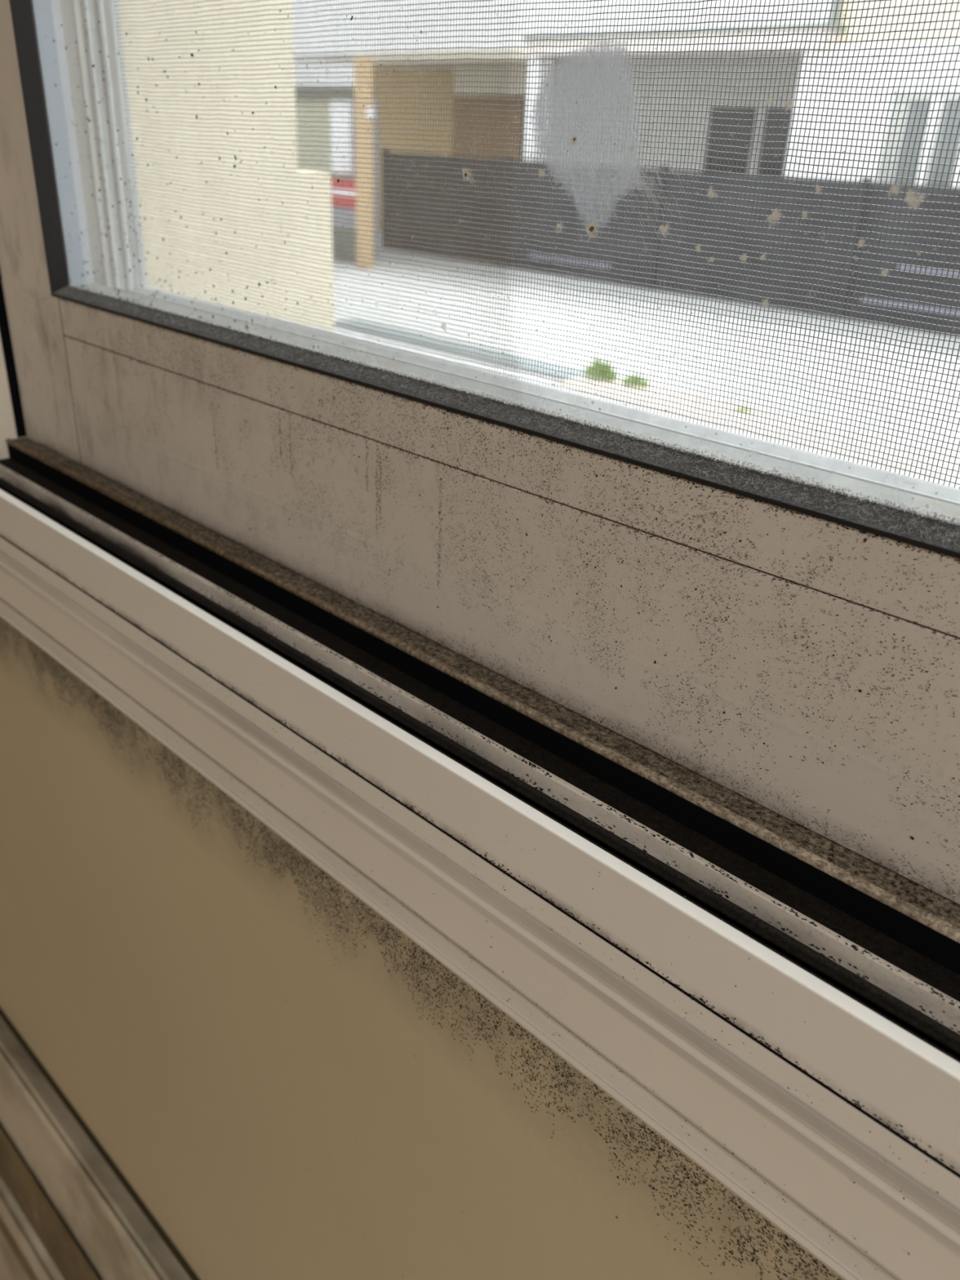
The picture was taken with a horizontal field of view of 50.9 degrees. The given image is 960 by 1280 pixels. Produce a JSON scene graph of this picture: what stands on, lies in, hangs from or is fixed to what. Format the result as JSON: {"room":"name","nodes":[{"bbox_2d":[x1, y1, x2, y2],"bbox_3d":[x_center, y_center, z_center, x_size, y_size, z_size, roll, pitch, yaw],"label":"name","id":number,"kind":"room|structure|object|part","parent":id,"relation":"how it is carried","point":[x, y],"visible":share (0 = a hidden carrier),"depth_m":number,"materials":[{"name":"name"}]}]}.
{"room":"room by window","nodes":[
{"label":"room by window","id":0,"kind":"room"},
{"bbox_2d":[0,537,959,1279],"bbox_3d":[0.375,0.308,0.033,4.700,2.750,0.148,26,35,38],"label":"wall","id":1,"kind":"structure","parent":0,"point":[291,1086],"depth_m":0.36,"materials":[{"name":"beige paint"}]},
{"bbox_2d":[0,0,959,1177],"bbox_3d":[0.119,-0.282,0.067,0.965,0.865,0.106,26,35,38],"label":"window","id":2,"kind":"structure","parent":1,"relation":"attached to","point":[845,968],"depth_m":0.27,"materials":[{"name":"plastic"}]},
{"bbox_2d":[462,168,469,180],"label":"dirt speck","id":3,"kind":"object","parent":2,"relation":"attached to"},
{"bbox_3d":[0.121,-0.290,0.062,0.930,0.767,0.021,26,35,38],"label":"window sash","id":4,"kind":"part","parent":2,"relation":"part of","materials":[{"name":"beige plastic"}]},
{"bbox_3d":[0.080,0.069,0.214,0.934,0.009,0.002,26,35,38],"label":"track rail","id":5,"kind":"part","parent":2,"relation":"part of","materials":[{"name":"white plastic"}]},
{"bbox_2d":[59,0,959,506],"bbox_3d":[0.140,-0.319,0.069,0.933,0.719,0.027,25,34,38],"label":"screen","id":6,"kind":"object","parent":2,"relation":"attached to","point":[105,36],"visible":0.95,"depth_m":0.30,"materials":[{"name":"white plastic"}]},
{"bbox_3d":[0.141,-0.004,0.209,0.862,0.030,0.020,26,35,38],"label":"screen rail","id":7,"kind":"part","parent":6,"relation":"part of","materials":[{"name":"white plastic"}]},
{"bbox_3d":[0.109,0.027,0.217,0.816,0.059,0.019,26,35,38],"label":"rail","id":8,"kind":"part","parent":2,"relation":"part of","materials":[{"name":"plastic"}]},
{"bbox_2d":[572,136,577,144],"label":"dirt speck","id":9,"kind":"object","parent":2,"relation":"attached to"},
{"bbox_2d":[588,226,594,231],"bbox_3d":[0.027,-0.100,0.246,0.002,0.001,0.001,26,35,38],"label":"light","id":10,"kind":"object","parent":2,"relation":"attached to","point":[592,228],"depth_m":0.25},
{"bbox_2d":[586,221,597,238],"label":"dirt speck","id":11,"kind":"object","parent":2,"relation":"attached to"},
{"label":"outside","id":12,"kind":"structure","parent":0,"visible":0},
{"bbox_2d":[333,228,959,453],"bbox_3d":[14.088,-10.589,26.469,100.000,0.200,59.730,26,35,38],"label":"ground","id":13,"kind":"structure","parent":12,"point":[390,255],"depth_m":9.67,"materials":[{"name":"concrete"}]},
{"bbox_2d":[118,0,334,331],"bbox_3d":[-1.536,-2.201,2.203,2.000,5.150,1.420,26,35,38],"label":"exterior wall","id":14,"kind":"structure","parent":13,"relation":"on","point":[255,242],"depth_m":2.29,"materials":[{"name":"beige paint"}]},
{"bbox_2d":[294,87,378,258],"bbox_3d":[-2.169,-6.630,14.375,1.752,2.177,0.400,26,35,38],"label":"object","id":15,"kind":"object","parent":13,"relation":"on","point":[335,119],"visible":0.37,"depth_m":13.92,"materials":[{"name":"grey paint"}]},
{"bbox_3d":[-2.369,-6.676,14.611,1.146,2.032,0.350,26,35,38],"label":"wall panel","id":16,"kind":"part","parent":15,"relation":"part of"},
{"bbox_3d":[-1.784,-6.912,13.876,0.497,0.908,0.340,26,35,38],"label":"white door","id":17,"kind":"part","parent":15,"relation":"part of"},
{"bbox_3d":[-1.581,-6.296,13.884,0.086,1.995,0.400,26,35,38],"label":"post","id":18,"kind":"part","parent":15,"relation":"part of","materials":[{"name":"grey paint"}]},
{"bbox_2d":[331,206,356,263],"bbox_3d":[-1.860,-5.644,14.079,0.602,0.702,0.080,26,35,38],"label":"utility box","id":19,"kind":"object","parent":13,"relation":"on","point":[332,209],"visible":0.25,"depth_m":14.05,"materials":[{"name":"grey paint"}]},
{"bbox_2d":[330,177,355,208],"bbox_3d":[-1.855,-6.119,13.836,0.606,0.348,0.072,26,35,38],"label":"board","id":20,"kind":"object","parent":19,"relation":"on","point":[335,181],"visible":0.32,"depth_m":13.81,"materials":[{"name":"red paint"}]},
{"bbox_2d":[354,57,373,269],"bbox_3d":[-1.473,-6.100,13.036,0.381,2.478,0.120,26,35,38],"label":"pillar","id":21,"kind":"structure","parent":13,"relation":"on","point":[371,74],"depth_m":13.02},
{"bbox_3d":[-1.376,-6.604,12.643,0.100,0.109,0.040,26,35,38],"label":"notice plate","id":22,"kind":"part","parent":21,"relation":"part of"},
{"bbox_2d":[335,319,586,380],"bbox_3d":[-0.246,-2.540,8.747,3.000,0.030,0.350,26,35,38],"label":"kerb","id":23,"kind":"object","parent":13,"relation":"on","point":[394,337],"visible":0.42,"depth_m":8.55,"materials":[{"name":"grey concrete"}]},
{"bbox_2d":[291,0,959,228],"bbox_3d":[3.708,-8.021,12.897,22.173,6.458,3.420,26,35,38],"label":"house","id":24,"kind":"structure","parent":13,"relation":"on","point":[898,2],"depth_m":13.48,"materials":[{"name":"white paint"}]},
{"bbox_3d":[0.794,-6.856,14.524,0.201,2.688,0.300,26,35,38],"label":"post","id":25,"kind":"part","parent":24,"relation":"part of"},
{"bbox_3d":[4.672,-4.970,11.139,0.227,1.730,0.030,26,35,38],"label":"pane","id":26,"kind":"part","parent":24,"relation":"part of","materials":[{"name":"grey glass"}]},
{"bbox_3d":[4.953,-4.835,10.893,0.233,1.730,0.030,26,35,38],"label":"pane","id":27,"kind":"part","parent":24,"relation":"part of","materials":[{"name":"grey glass"}]},
{"bbox_2d":[382,149,959,337],"bbox_3d":[4.228,-4.139,10.790,16.179,1.432,0.090,26,35,38],"label":"fence","id":28,"kind":"object","parent":13,"relation":"on","point":[384,151],"visible":0.68,"depth_m":12.05,"materials":[{"name":"grey metal"}]},
{"bbox_3d":[-1.477,-6.879,15.773,0.070,1.432,0.090,26,35,38],"label":"post","id":29,"kind":"part","parent":28,"relation":"part of","materials":[{"name":"grey metal"}]},
{"bbox_3d":[0.365,-5.995,14.165,0.070,1.432,0.090,26,35,38],"label":"post","id":30,"kind":"part","parent":28,"relation":"part of","materials":[{"name":"grey metal"}]},
{"bbox_3d":[1.200,-5.108,13.614,1.450,0.028,0.020,26,35,38],"label":"pale rail","id":31,"kind":"part","parent":28,"relation":"part of","materials":[{"name":"grey metal"}]},
{"bbox_3d":[2.206,-5.110,12.556,0.070,1.432,0.090,26,35,38],"label":"post","id":32,"kind":"part","parent":28,"relation":"part of","materials":[{"name":"grey metal"}]},
{"bbox_3d":[4.047,-4.226,10.948,0.070,1.432,0.090,26,35,38],"label":"post","id":33,"kind":"part","parent":28,"relation":"part of","materials":[{"name":"grey metal"}]},
{"bbox_3d":[7.041,-2.328,8.500,8.129,0.028,0.020,26,35,38],"label":"pale rail","id":34,"kind":"part","parent":28,"relation":"part of","materials":[{"name":"grey metal"}]},
{"bbox_3d":[7.174,-2.605,8.230,7.794,0.028,0.020,26,35,38],"label":"pale rail","id":35,"kind":"part","parent":28,"relation":"part of","materials":[{"name":"grey metal"}]},
{"bbox_2d":[549,374,959,484],"bbox_3d":[3.019,-0.899,5.750,6.450,0.030,0.620,26,35,38],"label":"paving strip","id":36,"kind":"object","parent":13,"relation":"on","point":[833,430],"visible":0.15,"depth_m":6.59,"materials":[{"name":"grey concrete"}]},
{"bbox_2d":[584,354,618,382],"bbox_3d":[0.921,-2.076,7.676,0.312,0.187,0.198,26,35,38],"label":"weed","id":37,"kind":"object","parent":36,"relation":"on","point":[595,360],"visible":0.62,"depth_m":7.64,"materials":[{"name":"green plant"}]},
{"bbox_2d":[622,372,648,388],"bbox_3d":[1.164,-1.945,7.502,0.234,0.128,0.152,26,35,38],"label":"weed","id":38,"kind":"object","parent":36,"relation":"on","point":[634,374],"visible":0.67,"depth_m":7.47,"materials":[{"name":"green plant"}]},
{"bbox_2d":[734,404,753,413],"bbox_3d":[1.805,-1.585,6.905,0.152,0.067,0.098,26,35,38],"label":"weed","id":39,"kind":"object","parent":36,"relation":"on","point":[740,407],"visible":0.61,"depth_m":6.90,"materials":[{"name":"green plant"}]}
]}

